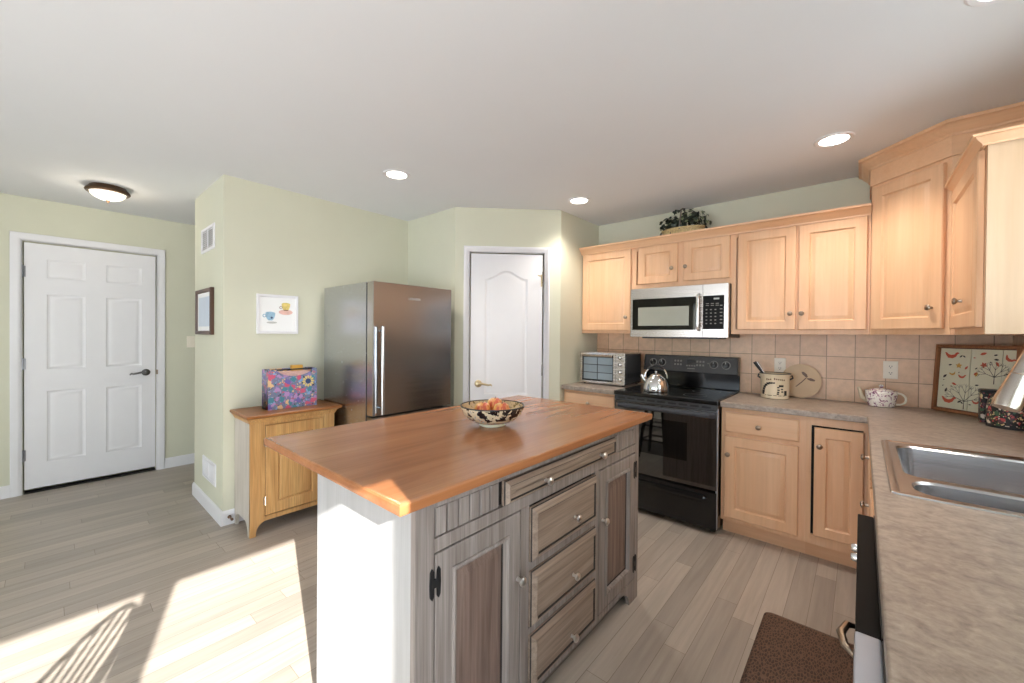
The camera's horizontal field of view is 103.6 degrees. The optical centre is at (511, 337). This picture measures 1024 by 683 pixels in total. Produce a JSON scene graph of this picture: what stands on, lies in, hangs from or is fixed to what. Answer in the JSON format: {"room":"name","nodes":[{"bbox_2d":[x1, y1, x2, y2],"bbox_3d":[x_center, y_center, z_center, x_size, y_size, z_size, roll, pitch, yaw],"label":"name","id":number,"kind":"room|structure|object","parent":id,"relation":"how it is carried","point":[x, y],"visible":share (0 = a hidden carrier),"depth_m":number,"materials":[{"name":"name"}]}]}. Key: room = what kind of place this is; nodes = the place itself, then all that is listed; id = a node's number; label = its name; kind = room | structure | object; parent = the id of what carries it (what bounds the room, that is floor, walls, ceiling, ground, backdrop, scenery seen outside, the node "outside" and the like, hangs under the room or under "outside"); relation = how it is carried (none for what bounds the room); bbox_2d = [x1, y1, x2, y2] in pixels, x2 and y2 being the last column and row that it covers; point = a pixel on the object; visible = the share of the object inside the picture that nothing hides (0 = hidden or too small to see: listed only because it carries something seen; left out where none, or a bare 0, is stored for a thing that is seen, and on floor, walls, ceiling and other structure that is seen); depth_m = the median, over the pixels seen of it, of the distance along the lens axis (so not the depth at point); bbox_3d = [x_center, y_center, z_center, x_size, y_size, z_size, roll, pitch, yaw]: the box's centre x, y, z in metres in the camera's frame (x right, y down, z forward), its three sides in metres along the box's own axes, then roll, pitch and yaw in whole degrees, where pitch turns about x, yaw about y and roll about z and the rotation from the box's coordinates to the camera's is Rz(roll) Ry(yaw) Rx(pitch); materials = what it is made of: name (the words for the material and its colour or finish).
{"room":"kitchen","nodes":[
{"label":"kitchen","id":0,"kind":"room"},
{"bbox_2d":[0,193,194,492],"bbox_3d":[-4.178,0.070,3.244,0.140,2.456,6.020,1,1,41],"label":"wall","id":1,"kind":"structure","parent":0,"point":[17,213],"depth_m":3.83,"materials":[{"name":"green paint"}]},
{"bbox_2d":[0,485,9,499],"bbox_3d":[-5.089,1.249,2.099,0.014,0.100,3.095,1,1,41],"label":"baseboard","id":2,"kind":"structure","parent":1,"relation":"attached to","point":[4,490],"depth_m":3.25,"materials":[{"name":"white paint"}]},
{"bbox_2d":[9,231,164,497],"bbox_3d":[-3.757,0.219,3.629,0.111,2.160,0.963,1,1,41],"label":"door","id":3,"kind":"structure","parent":1,"relation":"in","point":[88,362],"depth_m":3.58,"materials":[{"name":"white paint"}]},
{"bbox_2d":[165,453,194,467],"bbox_3d":[-2.839,1.248,4.689,0.014,0.100,1.843,1,1,41],"label":"baseboard","id":4,"kind":"structure","parent":1,"relation":"attached to","point":[186,459],"depth_m":4.08,"materials":[{"name":"white paint"}]},
{"bbox_2d":[187,336,194,346],"bbox_3d":[-3.299,0.043,4.143,0.009,0.116,0.072,1,1,41],"label":"light switch","id":5,"kind":"object","parent":1,"relation":"attached to","point":[190,339],"visible":0.91,"depth_m":4.14,"materials":[{"name":"white plastic"}]},
{"bbox_2d":[194,174,407,510],"bbox_3d":[-1.742,0.086,3.765,0.829,2.456,1.799,1,1,41],"label":"wall","id":6,"kind":"structure","parent":0,"point":[269,239],"depth_m":3.08,"materials":[{"name":"green paint"}]},
{"bbox_2d":[195,287,213,334],"bbox_3d":[-2.369,-0.198,3.099,0.445,0.349,0.028,1,1,41],"label":"framed certificate","id":7,"kind":"object","parent":6,"relation":"attached to","point":[204,298],"visible":1,"depth_m":3.07,"materials":[{"name":"brown wood"}]},
{"bbox_2d":[192,482,222,526],"bbox_3d":[-2.346,1.264,3.089,0.856,0.100,0.014,1,1,41],"label":"baseboard","id":8,"kind":"structure","parent":6,"relation":"attached to","point":[202,498],"depth_m":3.05,"materials":[{"name":"white paint"}]},
{"bbox_2d":[201,222,214,253],"bbox_3d":[-2.316,-0.750,3.066,0.375,0.186,0.009,1,1,41],"label":"air vent","id":9,"kind":"object","parent":6,"relation":"in","point":[207,234],"visible":1,"depth_m":3.06,"materials":[{"name":"white paint"}]},
{"bbox_2d":[202,455,215,486],"bbox_3d":[-2.293,1.005,3.047,0.365,0.164,0.009,1,1,41],"label":"air vent","id":10,"kind":"object","parent":6,"relation":"in","point":[208,467],"visible":1,"depth_m":3.03,"materials":[{"name":"white paint"}]},
{"bbox_2d":[220,508,243,526],"bbox_3d":[-1.532,1.269,3.384,0.014,0.100,1.525,1,1,41],"label":"baseboard","id":11,"kind":"structure","parent":6,"relation":"attached to","point":[225,521],"depth_m":2.84,"materials":[{"name":"white paint"}]},
{"bbox_2d":[256,293,297,333],"bbox_3d":[-1.782,-0.176,3.068,0.018,0.296,0.288,1,1,41],"label":"framed picture","id":12,"kind":"object","parent":6,"relation":"attached to","point":[275,314],"visible":1,"depth_m":3.06,"materials":[{"name":"white paper"}]},
{"bbox_2d":[0,463,855,682],"bbox_3d":[-1.617,1.381,1.629,6.116,0.100,7.178,1,1,41],"label":"floor","id":13,"kind":"structure","parent":0,"point":[128,578],"depth_m":2.09,"materials":[{"name":"grey wood"}]},
{"bbox_2d":[230,399,341,538],"bbox_3d":[-1.642,0.915,2.952,0.374,0.812,0.630,1,1,41],"label":"base cabinet","id":14,"kind":"object","parent":13,"relation":"on","point":[269,484],"visible":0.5,"depth_m":2.77,"materials":[{"name":"brown wood"}]},
{"bbox_2d":[262,367,316,410],"bbox_3d":[-1.637,0.367,2.971,0.131,0.284,0.330,1,1,41],"label":"gift bag","id":15,"kind":"object","parent":14,"relation":"on","point":[282,388],"visible":1,"depth_m":2.91,"materials":[{"name":"multicoloured paper"}]},
{"bbox_2d":[290,365,302,370],"bbox_3d":[-1.627,0.228,3.042,0.030,0.042,0.080,1,1,41],"label":"notebook","id":16,"kind":"object","parent":15,"relation":"on","point":[291,366],"visible":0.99,"depth_m":3.02,"materials":[{"name":"paper"}]},
{"bbox_2d":[302,375,314,386],"bbox_3d":[-1.520,0.324,3.005,0.001,0.092,0.092,1,1,41],"label":"flower","id":17,"kind":"object","parent":15,"relation":"on","point":[308,375],"depth_m":3.01,"materials":[{"name":"yellow paper"}]},
{"bbox_2d":[324,281,450,425],"bbox_3d":[-1.002,0.463,3.294,0.814,1.722,0.705,1,1,41],"label":"refrigerator","id":18,"kind":"object","parent":13,"relation":"on","point":[387,346],"visible":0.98,"depth_m":3.02,"materials":[{"name":"grey metal"}]},
{"bbox_2d":[264,395,651,682],"bbox_3d":[-0.112,0.869,1.851,0.934,0.946,1.543,1,1,41],"label":"kitchen island","id":19,"kind":"object","parent":13,"relation":"on","point":[452,548],"visible":0.99,"depth_m":1.34,"materials":[{"name":"brown wood"}]},
{"bbox_2d":[264,395,651,516],"bbox_3d":[-0.112,0.412,1.851,0.923,0.033,1.543,1,1,41],"label":"island countertop","id":20,"kind":"structure","parent":19,"relation":"on","point":[405,464],"depth_m":1.47,"materials":[{"name":"brown wood"}]},
{"bbox_2d":[460,399,524,427],"bbox_3d":[-0.089,0.350,1.828,0.291,0.092,0.291,1,1,41],"label":"fruit bowl","id":21,"kind":"object","parent":20,"relation":"on","point":[485,418],"visible":0.93,"depth_m":1.73,"materials":[{"name":"beige ceramic"}]},
{"bbox_2d":[474,401,490,409],"bbox_3d":[-0.135,0.326,1.845,0.076,0.072,0.075,1,1,41],"label":"apple","id":22,"kind":"object","parent":21,"relation":"in","point":[483,405],"visible":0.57,"depth_m":1.82,"materials":[{"name":"red food"}]},
{"bbox_2d":[487,396,501,409],"bbox_3d":[-0.081,0.314,1.898,0.076,0.072,0.075,1,1,41],"label":"apple","id":23,"kind":"object","parent":21,"relation":"in","point":[492,401],"visible":0.52,"depth_m":1.87,"materials":[{"name":"red food"}]},
{"bbox_2d":[493,401,509,409],"bbox_3d":[-0.047,0.326,1.837,0.076,0.072,0.075,1,1,41],"label":"apple","id":24,"kind":"object","parent":21,"relation":"in","point":[501,405],"visible":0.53,"depth_m":1.81,"materials":[{"name":"red food"}]},
{"bbox_2d":[564,389,614,407],"bbox_3d":[0.838,0.898,3.655,0.517,0.876,0.644,1,1,41],"label":"base cabinet","id":25,"kind":"object","parent":13,"relation":"on","point":[574,396],"visible":0.22,"depth_m":3.43,"materials":[{"name":"brown wood"}]},
{"bbox_2d":[561,382,643,394],"bbox_3d":[0.842,0.441,3.651,0.518,0.037,0.636,1,1,41],"label":"countertop","id":26,"kind":"structure","parent":25,"relation":"on","point":[579,386],"depth_m":3.47,"materials":[{"name":"stone"}]},
{"bbox_2d":[580,351,640,386],"bbox_3d":[0.896,0.278,3.687,0.439,0.289,0.377,1,1,41],"label":"toaster oven","id":27,"kind":"object","parent":26,"relation":"on","point":[622,369],"visible":1,"depth_m":3.56,"materials":[{"name":"metal"}]},
{"bbox_2d":[614,354,739,531],"bbox_3d":[1.302,0.748,3.202,0.762,1.190,0.697,1,1,41],"label":"range","id":28,"kind":"object","parent":13,"relation":"on","point":[679,460],"visible":0.83,"depth_m":2.94,"materials":[{"name":"black metal"}]},
{"bbox_2d":[640,364,668,392],"bbox_3d":[1.129,0.315,3.159,0.192,0.212,0.192,0,0,-25],"label":"kettle","id":29,"kind":"object","parent":28,"relation":"on","point":[656,383],"visible":1,"depth_m":3.10,"materials":[{"name":"silver metal"}]},
{"bbox_2d":[620,384,733,399],"bbox_3d":[1.299,0.425,3.193,0.722,0.004,0.555,1,1,41],"label":"glass cooktop","id":30,"kind":"object","parent":28,"relation":"in","point":[695,393],"depth_m":3.09,"materials":[{"name":"black glass"}]},
{"bbox_2d":[720,407,805,553],"bbox_3d":[1.794,0.912,2.824,0.470,0.876,0.644,1,1,41],"label":"base cabinet","id":31,"kind":"object","parent":13,"relation":"on","point":[763,454],"visible":0.86,"depth_m":2.60,"materials":[{"name":"brown wood"}]},
{"bbox_2d":[740,612,853,682],"bbox_3d":[1.160,1.347,1.542,0.450,0.014,0.788,1,1,41],"label":"kitchen mat","id":32,"kind":"object","parent":13,"relation":"on","point":[784,650],"visible":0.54,"depth_m":1.69,"materials":[{"name":"brown fabric"}]},
{"bbox_2d":[804,417,868,568],"bbox_3d":[2.311,0.920,2.365,0.912,0.876,0.659,1,1,41],"label":"base cabinet","id":33,"kind":"object","parent":13,"relation":"on","point":[836,476],"visible":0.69,"depth_m":2.36,"materials":[{"name":"brown wood"}]},
{"bbox_2d":[836,514,882,657],"bbox_3d":[0.989,0.927,0.720,0.630,0.866,0.600,1,1,41],"label":"dishwasher","id":34,"kind":"object","parent":13,"relation":"on","point":[868,616],"visible":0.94,"depth_m":0.79,"materials":[{"name":"black plastic"}]},
{"bbox_2d":[874,516,882,640],"bbox_3d":[1.012,0.877,0.700,0.570,0.766,0.600,1,1,41],"label":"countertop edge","id":35,"kind":"object","parent":34,"relation":"in","point":[878,630],"depth_m":0.75,"materials":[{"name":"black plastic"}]},
{"bbox_2d":[860,437,872,515],"bbox_3d":[2.009,0.922,1.835,0.644,0.876,0.565,1,1,41],"label":"base cabinet","id":36,"kind":"object","parent":13,"relation":"on","point":[863,457],"visible":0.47,"depth_m":1.92,"materials":[{"name":"brown wood"}]},
{"bbox_2d":[853,631,885,682],"bbox_3d":[0.651,0.926,0.311,0.604,0.868,0.444,1,1,41],"label":"appliance","id":37,"kind":"object","parent":13,"relation":"on","point":[869,658],"visible":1,"depth_m":0.61,"materials":[{"name":"grey plastic"}]},
{"bbox_2d":[869,489,873,517],"bbox_3d":[1.522,0.922,1.275,0.644,0.876,0.920,1,1,41],"label":"base cabinet","id":38,"kind":"object","parent":13,"relation":"on","point":[871,503],"visible":0.02,"depth_m":1.65,"materials":[{"name":"brown wood"}]},
{"bbox_2d":[720,392,1023,682],"bbox_3d":[1.290,0.460,1.546,1.375,0.037,3.226,1,1,41],"label":"countertop","id":39,"kind":"structure","parent":38,"relation":"on","point":[951,577],"depth_m":0.79,"materials":[{"name":"stone"}]},
{"bbox_2d":[757,372,793,399],"bbox_3d":[1.901,0.346,2.912,0.194,0.181,0.194,0,0,-18],"label":"utensil crock","id":40,"kind":"object","parent":39,"relation":"on","point":[774,385],"visible":0.98,"depth_m":2.84,"materials":[{"name":"beige ceramic"}]},
{"bbox_2d":[753,361,763,372],"bbox_3d":[1.858,0.295,2.928,0.184,0.242,0.036,1,1,36],"label":"serving spoon","id":41,"kind":"object","parent":40,"relation":"in","point":[756,364],"visible":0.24,"depth_m":2.95,"materials":[{"name":"black plastic"}]},
{"bbox_2d":[784,364,821,397],"bbox_3d":[2.099,0.315,2.929,0.243,0.240,0.046,1,1,41],"label":"round platter","id":42,"kind":"object","parent":39,"relation":"on","point":[807,381],"visible":0.82,"depth_m":2.91,"materials":[{"name":"brown ceramic"}]},
{"bbox_2d":[857,384,906,407],"bbox_3d":[2.376,0.372,2.592,0.198,0.141,0.160,1,0,20],"label":"teapot","id":43,"kind":"object","parent":39,"relation":"on","point":[882,397],"visible":1,"depth_m":2.54,"materials":[{"name":"beige ceramic"}]},
{"bbox_2d":[881,440,1023,518],"bbox_3d":[1.544,0.533,1.265,0.552,0.184,0.790,1,1,41],"label":"sink","id":44,"kind":"object","parent":39,"relation":"in","point":[988,482],"visible":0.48,"depth_m":1.47,"materials":[{"name":"metal"}]},
{"bbox_2d":[931,344,1023,416],"bbox_3d":[2.639,0.246,2.298,0.060,0.403,0.400,0,0,-4],"label":"tray","id":45,"kind":"object","parent":39,"relation":"on","point":[960,371],"visible":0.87,"depth_m":2.33,"materials":[{"name":"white ceramic"}]},
{"bbox_2d":[978,388,996,421],"bbox_3d":[2.522,0.360,2.130,0.072,0.174,0.072,1,1,41],"label":"canister","id":46,"kind":"object","parent":39,"relation":"on","point":[984,394],"visible":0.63,"depth_m":2.12,"materials":[{"name":"ceramic"}]},
{"bbox_2d":[985,393,1023,430],"bbox_3d":[2.476,0.344,1.995,0.168,0.208,0.168,1,1,41],"label":"cookie jar","id":47,"kind":"object","parent":39,"relation":"on","point":[995,417],"visible":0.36,"depth_m":1.97,"materials":[{"name":"black ceramic"}]},
{"bbox_2d":[990,350,1023,412],"bbox_3d":[1.758,0.186,1.241,0.147,0.512,0.441,1,0,10],"label":"faucet","id":48,"kind":"object","parent":39,"relation":"on","point":[1009,396],"visible":1,"depth_m":1.41,"materials":[{"name":"silver metal"}]},
{"bbox_2d":[408,207,454,406],"bbox_3d":[-0.724,0.094,3.772,0.698,2.456,0.120,1,1,41],"label":"wall","id":49,"kind":"structure","parent":0,"point":[431,238],"depth_m":3.67,"materials":[{"name":"green paint"}]},
{"bbox_2d":[454,207,560,405],"bbox_3d":[-0.042,0.101,3.590,0.928,2.456,0.120,0,0,-4],"label":"wall","id":50,"kind":"structure","parent":0,"point":[473,226],"depth_m":3.53,"materials":[{"name":"green paint"}]},
{"bbox_2d":[463,246,549,401],"bbox_3d":[-0.050,0.269,3.523,0.753,2.122,0.096,0,0,-4],"label":"door","id":51,"kind":"structure","parent":50,"relation":"in","point":[502,357],"depth_m":3.53,"materials":[{"name":"white paint"}]},
{"bbox_2d":[0,0,1023,225],"bbox_3d":[-1.596,-1.174,1.609,6.116,0.100,7.178,1,1,41],"label":"ceiling","id":52,"kind":"structure","parent":0,"point":[637,109],"depth_m":1.84,"materials":[{"name":"paint"}]},
{"bbox_2d":[84,182,130,202],"bbox_3d":[-3.087,-1.087,3.077,0.256,0.121,0.256,1,1,41],"label":"flush light","id":53,"kind":"object","parent":52,"relation":"attached to","point":[103,191],"visible":1,"depth_m":3.02,"materials":[{"name":"white glass"}]},
{"bbox_2d":[383,169,409,179],"bbox_3d":[-0.797,-1.123,2.784,0.184,0.007,0.184,1,1,41],"label":"recessed light","id":54,"kind":"object","parent":52,"relation":"in","point":[395,174],"visible":1,"depth_m":2.77,"materials":[{"name":"white paint"}]},
{"bbox_2d":[568,197,589,204],"bbox_3d":[0.548,-1.116,3.292,0.184,0.007,0.184,1,1,41],"label":"recessed light","id":55,"kind":"object","parent":52,"relation":"in","point":[575,200],"visible":1,"depth_m":3.28,"materials":[{"name":"white paint"}]},
{"bbox_2d":[813,131,855,147],"bbox_3d":[1.792,-1.098,2.241,0.184,0.007,0.184,1,1,41],"label":"recessed light","id":56,"kind":"object","parent":52,"relation":"in","point":[838,138],"visible":1,"depth_m":2.23,"materials":[{"name":"white paint"}]},
{"bbox_2d":[964,0,1003,6],"bbox_3d":[1.530,-1.093,1.240,0.184,0.007,0.184,1,1,41],"label":"recessed light","id":57,"kind":"object","parent":52,"relation":"in","point":[972,3],"visible":1,"depth_m":1.31,"materials":[{"name":"white paint"}]},
{"bbox_2d":[560,210,598,400],"bbox_3d":[0.599,0.105,3.855,0.120,2.456,0.669,1,1,41],"label":"wall","id":58,"kind":"structure","parent":0,"point":[576,233],"depth_m":3.71,"materials":[{"name":"green paint"}]},
{"bbox_2d":[599,177,929,408],"bbox_3d":[1.914,0.120,3.235,2.919,2.456,0.120,1,1,41],"label":"wall","id":59,"kind":"structure","parent":0,"point":[851,191],"depth_m":3.12,"materials":[{"name":"green paint"}]},
{"bbox_2d":[582,249,633,333],"bbox_3d":[0.944,-0.413,3.761,0.505,0.751,0.358,1,1,41],"label":"upper cabinet","id":60,"kind":"object","parent":59,"relation":"attached to","point":[607,276],"visible":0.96,"depth_m":3.64,"materials":[{"name":"brown wood"}]},
{"bbox_2d":[633,235,731,288],"bbox_3d":[1.427,-0.595,3.341,0.770,0.373,0.358,1,1,41],"label":"upper cabinet","id":61,"kind":"object","parent":59,"relation":"attached to","point":[707,260],"visible":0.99,"depth_m":3.20,"materials":[{"name":"brown wood"}]},
{"bbox_2d":[630,283,739,338],"bbox_3d":[1.400,-0.198,3.306,0.752,0.414,0.423,1,1,41],"label":"microwave","id":62,"kind":"object","parent":61,"relation":"attached to","point":[703,311],"visible":0.99,"depth_m":3.15,"materials":[{"name":"silver metal"}]},
{"bbox_2d":[659,208,711,234],"bbox_3d":[1.414,-0.928,3.337,0.434,0.291,0.204,1,1,41],"label":"basket","id":63,"kind":"object","parent":61,"relation":"on","point":[673,226],"visible":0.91,"depth_m":3.29,"materials":[{"name":"beige wicker"}]},
{"bbox_2d":[579,203,871,255],"bbox_3d":[1.418,-0.795,3.127,2.048,0.064,0.054,1,1,41],"label":"trim","id":64,"kind":"structure","parent":61,"relation":"attached to","point":[860,210],"depth_m":2.91,"materials":[{"name":"brown wood"}]},
{"bbox_2d":[731,215,870,334],"bbox_3d":[2.007,-0.398,2.838,0.771,0.751,0.358,1,1,41],"label":"upper cabinet","id":65,"kind":"object","parent":59,"relation":"attached to","point":[814,278],"visible":0.99,"depth_m":2.69,"materials":[{"name":"brown wood"}]},
{"bbox_2d":[597,333,1012,408],"bbox_3d":[1.868,0.204,3.189,2.667,0.460,0.011,1,1,41],"label":"tiled wall","id":66,"kind":"structure","parent":59,"relation":"attached to","point":[844,363],"depth_m":2.82,"materials":[{"name":"tile"}]},
{"bbox_2d":[774,358,785,371],"bbox_3d":[2.023,0.212,3.041,0.072,0.116,0.008,1,1,41],"label":"wall outlet","id":67,"kind":"object","parent":66,"relation":"attached to","point":[779,363],"visible":0.93,"depth_m":3.04,"materials":[{"name":"white plastic"}]},
{"bbox_2d":[883,361,897,378],"bbox_3d":[2.483,0.213,2.642,0.072,0.116,0.008,1,1,41],"label":"wall outlet","id":68,"kind":"object","parent":66,"relation":"attached to","point":[890,368],"visible":1,"depth_m":2.64,"materials":[{"name":"white plastic"}]},
{"bbox_2d":[870,121,1023,335],"bbox_3d":[2.448,-0.537,2.280,0.635,1.046,0.623,1,1,41],"label":"upper cabinet","id":69,"kind":"object","parent":59,"relation":"attached to","point":[911,209],"visible":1,"depth_m":2.22,"materials":[{"name":"brown wood"}]},
{"bbox_2d":[858,101,1023,184],"bbox_3d":[2.308,-1.061,2.264,0.290,0.069,0.972,0,0,-5],"label":"trim","id":70,"kind":"structure","parent":69,"relation":"attached to","point":[1011,113],"depth_m":2.06,"materials":[{"name":"brown wood"}]},
{"bbox_3d":[0.618,0.137,-0.392,0.120,2.456,7.058,1,1,41],"label":"wall","id":71,"kind":"structure","parent":0,"visible":0},
{"bbox_2d":[1013,335,1023,345],"bbox_3d":[2.420,0.219,1.784,0.011,0.460,1.387,1,1,41],"label":"tiled wall","id":72,"kind":"structure","parent":71,"relation":"attached to","point":[1017,340],"depth_m":2.23,"materials":[{"name":"tile"}]},
{"bbox_2d":[949,138,1023,334],"bbox_3d":[2.124,-0.376,1.711,0.352,0.726,0.679,1,1,41],"label":"upper cabinet","id":73,"kind":"object","parent":72,"relation":"attached to","point":[986,297],"visible":1,"depth_m":1.53,"materials":[{"name":"brown wood"}]},
{"bbox_2d":[944,124,1023,191],"bbox_3d":[2.116,-0.750,1.681,0.352,0.040,0.698,1,1,41],"label":"trim","id":74,"kind":"structure","parent":73,"relation":"attached to","point":[976,143],"depth_m":1.55,"materials":[{"name":"brown wood"}]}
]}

